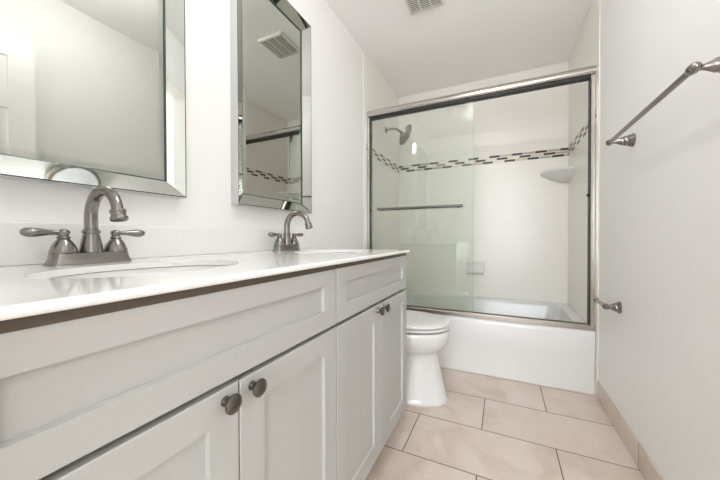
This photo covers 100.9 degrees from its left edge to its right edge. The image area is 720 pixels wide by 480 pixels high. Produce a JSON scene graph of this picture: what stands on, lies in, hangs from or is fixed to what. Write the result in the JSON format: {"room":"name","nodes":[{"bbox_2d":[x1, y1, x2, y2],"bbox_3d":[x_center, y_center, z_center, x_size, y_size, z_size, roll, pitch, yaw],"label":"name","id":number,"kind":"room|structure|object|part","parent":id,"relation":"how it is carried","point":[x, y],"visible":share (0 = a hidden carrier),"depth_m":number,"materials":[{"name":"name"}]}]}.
{"room":"bathroom","nodes":[
{"label":"bathroom","id":0,"kind":"room"},
{"bbox_2d":[0,0,398,249],"bbox_3d":[-0.279,-0.281,1.831,0.106,2.410,3.167,0,1,26],"label":"wall","id":1,"kind":"structure","parent":0,"point":[336,217],"depth_m":1.62,"materials":[{"name":"white paint"}]},
{"bbox_2d":[0,0,186,198],"bbox_3d":[-0.711,-0.655,0.772,0.039,1.034,0.510,0,1,26],"label":"wall mirror","id":2,"kind":"object","parent":1,"relation":"attached to","point":[93,92],"visible":1,"depth_m":0.79,"materials":[{"name":"grey mirror"}]},
{"bbox_2d":[0,221,309,265],"bbox_3d":[-0.600,0.004,1.031,0.018,0.098,1.433,0,1,26],"label":"backsplash","id":3,"kind":"structure","parent":1,"relation":"attached to","point":[157,241],"depth_m":0.92,"materials":[{"name":"white stone"}]},
{"bbox_2d":[230,0,311,213],"bbox_3d":[-0.397,-0.662,1.426,0.039,1.034,0.511,0,1,26],"label":"wall mirror","id":4,"kind":"object","parent":1,"relation":"attached to","point":[270,41],"visible":1,"depth_m":1.39,"materials":[{"name":"grey mirror"}]},
{"bbox_2d":[242,0,300,202],"bbox_3d":[-0.410,-0.662,1.433,0.010,0.928,0.405,0,1,26],"label":"mirror glass","id":5,"kind":"object","parent":4,"relation":"on","point":[271,37],"depth_m":1.40,"materials":[{"name":"silver mirror"}]},
{"bbox_2d":[366,144,398,172],"bbox_3d":[0.232,-0.741,2.768,0.001,0.075,0.827,0,1,26],"label":"trim","id":6,"kind":"structure","parent":1,"relation":"attached to","point":[375,154],"depth_m":2.76,"materials":[{"name":"tile"}]},
{"bbox_2d":[385,124,411,144],"bbox_3d":[0.356,-0.970,2.744,0.244,0.184,0.196,0,1,26],"label":"shower head","id":7,"kind":"object","parent":1,"relation":"attached to","point":[406,132],"visible":1,"depth_m":2.71},
{"bbox_3d":[0.317,-1.013,2.760,0.152,0.067,0.021,0,1,26],"label":"arm","id":8,"kind":"part","parent":7,"relation":"part of","materials":[{"name":"silver metal"}]},
{"bbox_2d":[325,0,591,97],"bbox_3d":[0.411,-1.524,1.420,1.700,0.080,3.287,0,1,26],"label":"ceiling","id":9,"kind":"structure","parent":0,"point":[455,42],"depth_m":2.18,"materials":[{"name":"white paint"}]},
{"bbox_2d":[405,0,444,15],"bbox_3d":[0.379,-1.478,1.798,0.218,0.018,0.250,0,1,26],"label":"ceiling vent","id":10,"kind":"object","parent":9,"relation":"in","point":[414,6],"visible":1,"depth_m":1.86,"materials":[{"name":"white plastic"}]},
{"bbox_2d":[399,61,568,302],"bbox_3d":[1.084,-0.444,2.828,1.500,2.110,0.012,0,1,26],"label":"wall","id":11,"kind":"structure","parent":0,"point":[512,219],"depth_m":2.76,"materials":[{"name":"tile"}]},
{"bbox_2d":[466,261,484,274],"bbox_3d":[1.085,0.266,2.798,0.166,0.124,0.056,0,1,26],"label":"soap dish","id":12,"kind":"object","parent":11,"relation":"attached to","point":[472,267],"visible":1,"depth_m":2.81,"materials":[{"name":"white ceramic"}]},
{"bbox_2d":[467,271,482,273],"bbox_3d":[1.084,0.302,2.796,0.140,0.028,0.052,0,1,26],"label":"tray","id":13,"kind":"object","parent":12,"relation":"on","point":[468,272],"depth_m":2.77,"materials":[{"name":"white ceramic"}]},
{"bbox_2d":[399,147,567,172],"bbox_3d":[1.081,-0.744,2.819,1.488,0.075,0.001,0,1,26],"label":"trim","id":14,"kind":"structure","parent":11,"relation":"attached to","point":[559,152],"depth_m":2.77,"materials":[{"name":"tile"}]},
{"bbox_2d":[540,166,572,182],"bbox_3d":[1.616,-0.530,2.452,0.203,0.096,0.203,0,1,26],"label":"corner shelf","id":15,"kind":"object","parent":11,"relation":"attached to","point":[563,174],"visible":1,"depth_m":2.42,"materials":[{"name":"white ceramic"}]},
{"bbox_2d":[365,366,644,479],"bbox_3d":[0.443,0.950,1.499,1.700,0.050,3.167,0,1,26],"label":"floor","id":16,"kind":"structure","parent":0,"point":[489,427],"depth_m":1.39,"materials":[{"name":"tile"}]},
{"bbox_2d":[0,265,335,479],"bbox_3d":[-0.478,0.503,0.604,0.607,0.865,0.760,0,1,26],"label":"vanity cabinet","id":17,"kind":"object","parent":16,"relation":"on","point":[236,380],"visible":0.97,"depth_m":0.43,"materials":[{"name":"grey paint"}]},
{"bbox_3d":[-0.292,0.531,0.376,0.019,0.566,0.334,0,1,26],"label":"door","id":18,"kind":"part","parent":17,"relation":"part of","materials":[{"name":"grey paint"}]},
{"bbox_3d":[-0.212,0.268,0.488,0.027,0.032,0.032,0,1,26],"label":"knob","id":19,"kind":"part","parent":17,"relation":"part of","materials":[{"name":"grey metal"}]},
{"bbox_3d":[-0.187,0.267,0.541,0.027,0.032,0.032,0,1,26],"label":"knob","id":20,"kind":"part","parent":17,"relation":"part of","materials":[{"name":"grey metal"}]},
{"bbox_3d":[-0.146,0.528,0.679,0.019,0.566,0.334,0,1,26],"label":"door","id":21,"kind":"part","parent":17,"relation":"part of","materials":[{"name":"grey paint"}]},
{"bbox_2d":[310,252,405,479],"bbox_3d":[-0.169,0.496,1.249,0.607,0.865,0.662,0,1,26],"label":"vanity cabinet","id":22,"kind":"object","parent":16,"relation":"on","point":[370,325],"visible":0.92,"depth_m":1.03,"materials":[{"name":"grey paint"}]},
{"bbox_2d":[0,248,408,320],"bbox_3d":[-0.340,0.060,0.907,0.594,0.013,1.433,0,1,26],"label":"countertop","id":23,"kind":"structure","parent":22,"relation":"on","point":[25,290],"depth_m":0.49,"materials":[{"name":"white stone"}]},
{"bbox_2d":[19,185,144,265],"bbox_3d":[-0.640,-0.036,0.728,0.193,0.184,0.191,0,1,-14],"label":"faucet","id":24,"kind":"object","parent":23,"relation":"on","point":[63,251],"visible":1,"depth_m":0.70,"materials":[{"name":"silver metal"}]},
{"bbox_3d":[-0.694,-0.017,0.646,0.026,0.021,0.062,0,1,26],"label":"lever","id":25,"kind":"part","parent":24,"relation":"part of","materials":[{"name":"silver metal"}]},
{"bbox_3d":[-0.678,0.003,0.679,0.050,0.056,0.050,0,1,26],"label":"handle","id":26,"kind":"part","parent":24,"relation":"part of","materials":[{"name":"silver metal"}]},
{"bbox_3d":[-0.656,0.043,0.726,0.060,0.026,0.164,0,1,26],"label":"plate","id":27,"kind":"part","parent":24,"relation":"part of","materials":[{"name":"silver metal"}]},
{"bbox_3d":[-0.656,0.001,0.725,0.046,0.058,0.046,0,1,26],"label":"spout","id":28,"kind":"part","parent":24,"relation":"part of","materials":[{"name":"silver metal"}]},
{"bbox_3d":[-0.603,-0.072,0.699,0.144,0.112,0.027,0,1,26],"label":"spout","id":29,"kind":"part","parent":24,"relation":"part of","materials":[{"name":"silver metal"}]},
{"bbox_3d":[-0.634,0.002,0.771,0.050,0.056,0.050,0,1,26],"label":"handle","id":30,"kind":"part","parent":24,"relation":"part of","materials":[{"name":"silver metal"}]},
{"bbox_3d":[-0.618,-0.018,0.804,0.026,0.021,0.062,0,1,26],"label":"lever","id":31,"kind":"part","parent":24,"relation":"part of","materials":[{"name":"silver metal"}]},
{"bbox_2d":[47,265,224,278],"bbox_3d":[-0.432,0.150,0.625,0.316,0.157,0.404,0,1,26],"label":"sink basin","id":32,"kind":"object","parent":23,"relation":"in","point":[144,271],"visible":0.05,"depth_m":0.73,"materials":[{"name":"white ceramic"}]},
{"bbox_2d":[268,210,312,250],"bbox_3d":[-0.324,-0.043,1.386,0.193,0.184,0.191,0,1,-14],"label":"faucet","id":33,"kind":"object","parent":23,"relation":"on","point":[288,243],"visible":1,"depth_m":1.35,"materials":[{"name":"silver metal"}]},
{"bbox_3d":[-0.378,-0.024,1.304,0.026,0.021,0.062,0,1,26],"label":"lever","id":34,"kind":"part","parent":33,"relation":"part of","materials":[{"name":"silver metal"}]},
{"bbox_3d":[-0.362,-0.005,1.337,0.050,0.056,0.050,0,1,26],"label":"handle","id":35,"kind":"part","parent":33,"relation":"part of","materials":[{"name":"silver metal"}]},
{"bbox_3d":[-0.340,0.036,1.384,0.060,0.026,0.164,0,1,26],"label":"plate","id":36,"kind":"part","parent":33,"relation":"part of","materials":[{"name":"silver metal"}]},
{"bbox_3d":[-0.340,-0.006,1.383,0.046,0.058,0.046,0,1,26],"label":"spout","id":37,"kind":"part","parent":33,"relation":"part of","materials":[{"name":"silver metal"}]},
{"bbox_3d":[-0.318,-0.006,1.429,0.050,0.056,0.050,0,1,26],"label":"handle","id":38,"kind":"part","parent":33,"relation":"part of","materials":[{"name":"silver metal"}]},
{"bbox_3d":[-0.287,-0.079,1.357,0.144,0.112,0.027,0,1,26],"label":"spout","id":39,"kind":"part","parent":33,"relation":"part of","materials":[{"name":"silver metal"}]},
{"bbox_3d":[-0.001,0.525,0.982,0.019,0.566,0.326,0,1,26],"label":"door","id":40,"kind":"part","parent":22,"relation":"part of","materials":[{"name":"grey paint"}]},
{"bbox_3d":[0.070,0.152,1.129,0.019,0.155,0.661,0,1,26],"label":"drawer","id":41,"kind":"part","parent":22,"relation":"part of","materials":[{"name":"grey paint"}]},
{"bbox_3d":[0.077,0.261,1.091,0.027,0.032,0.032,0,1,26],"label":"knob","id":42,"kind":"part","parent":22,"relation":"part of","materials":[{"name":"grey metal"}]},
{"bbox_3d":[0.103,0.261,1.144,0.027,0.032,0.032,0,1,26],"label":"knob","id":43,"kind":"part","parent":22,"relation":"part of","materials":[{"name":"grey metal"}]},
{"bbox_3d":[0.143,0.521,1.281,0.019,0.566,0.332,0,1,26],"label":"door","id":44,"kind":"part","parent":22,"relation":"part of","materials":[{"name":"grey paint"}]},
{"bbox_2d":[406,310,449,406],"bbox_3d":[0.184,0.548,1.850,0.720,0.750,0.468,0,1,26],"label":"toilet","id":45,"kind":"object","parent":16,"relation":"on","point":[427,334],"visible":0.27,"depth_m":1.67,"materials":[{"name":"white ceramic"}]},
{"bbox_3d":[0.282,0.499,1.802,0.502,0.012,0.370,0,1,26],"label":"seat","id":46,"kind":"part","parent":45,"relation":"part of","materials":[{"name":"white plastic"}]},
{"bbox_3d":[0.281,0.474,1.802,0.504,0.020,0.370,0,1,26],"label":"lid","id":47,"kind":"part","parent":45,"relation":"part of","materials":[{"name":"white plastic"}]},
{"bbox_2d":[406,291,594,394],"bbox_3d":[0.903,0.726,2.457,1.485,0.376,0.834,0,1,26],"label":"bathtub","id":48,"kind":"object","parent":16,"relation":"on","point":[558,357],"visible":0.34,"depth_m":1.98,"materials":[{"name":"white ceramic"}]},
{"bbox_2d":[367,65,595,330],"bbox_3d":[0.731,-0.251,2.092,1.486,1.584,0.094,0,1,26],"label":"shower door","id":49,"kind":"structure","parent":48,"relation":"on","point":[588,73],"depth_m":1.96,"materials":[{"name":"silver metal"}]},
{"bbox_3d":[0.449,-0.232,2.262,0.772,1.509,0.006,0,1,26],"label":"glass panel","id":50,"kind":"part","parent":49,"relation":"part of","materials":[{"name":"clear glass"}]},
{"bbox_3d":[0.431,-0.240,2.213,0.642,0.026,0.052,0,1,26],"label":"towel handle","id":51,"kind":"part","parent":49,"relation":"part of","materials":[{"name":"silver metal"}]},
{"bbox_3d":[0.441,-0.232,2.240,0.776,1.509,0.006,0,1,26],"label":"glass panel","id":52,"kind":"part","parent":49,"relation":"part of","materials":[{"name":"clear glass"}]},
{"bbox_2d":[568,0,719,479],"bbox_3d":[1.133,-0.277,1.088,0.106,2.410,3.287,0,1,26],"label":"wall","id":53,"kind":"structure","parent":0,"point":[659,366],"depth_m":1.08,"materials":[{"name":"white paint"}]},
{"bbox_2d":[568,121,587,155],"bbox_3d":[1.572,-0.738,2.125,0.001,0.075,0.827,0,1,26],"label":"trim","id":54,"kind":"structure","parent":53,"relation":"attached to","point":[584,130],"depth_m":2.16,"materials":[{"name":"tile"}]},
{"bbox_2d":[593,298,621,313],"bbox_3d":[1.232,0.320,1.487,0.068,0.057,0.198,0,1,26],"label":"toilet paper holder","id":55,"kind":"object","parent":53,"relation":"attached to","point":[617,307],"visible":1,"depth_m":1.41,"materials":[{"name":"silver metal"}]},
{"bbox_3d":[1.217,0.320,1.500,0.029,0.029,0.190,0,1,26],"label":"arm","id":56,"kind":"part","parent":55,"relation":"part of","materials":[{"name":"silver metal"}]},
{"bbox_3d":[1.211,0.320,1.419,0.048,0.057,0.057,0,1,26],"label":"post","id":57,"kind":"part","parent":55,"relation":"part of","materials":[{"name":"silver metal"}]},
{"bbox_2d":[597,381,663,479],"bbox_3d":[1.078,0.873,1.095,0.006,0.103,1.390,0,1,26],"label":"baseboard","id":58,"kind":"structure","parent":53,"relation":"attached to","point":[640,457],"depth_m":1.29,"materials":[{"name":"tile"}]},
{"bbox_2d":[606,57,719,146],"bbox_3d":[0.987,-0.424,1.002,0.094,0.057,0.690,0,1,26],"label":"towel bar","id":59,"kind":"object","parent":53,"relation":"attached to","point":[713,66],"visible":1,"depth_m":0.86,"materials":[{"name":"silver metal"}]},
{"bbox_3d":[1.133,-0.427,1.283,0.075,0.057,0.057,0,1,26],"label":"post","id":60,"kind":"part","parent":59,"relation":"part of","materials":[{"name":"silver metal"}]},
{"bbox_3d":[0.859,-0.421,0.712,0.075,0.057,0.057,0,1,26],"label":"post","id":61,"kind":"part","parent":59,"relation":"part of","materials":[{"name":"silver metal"}]}
]}

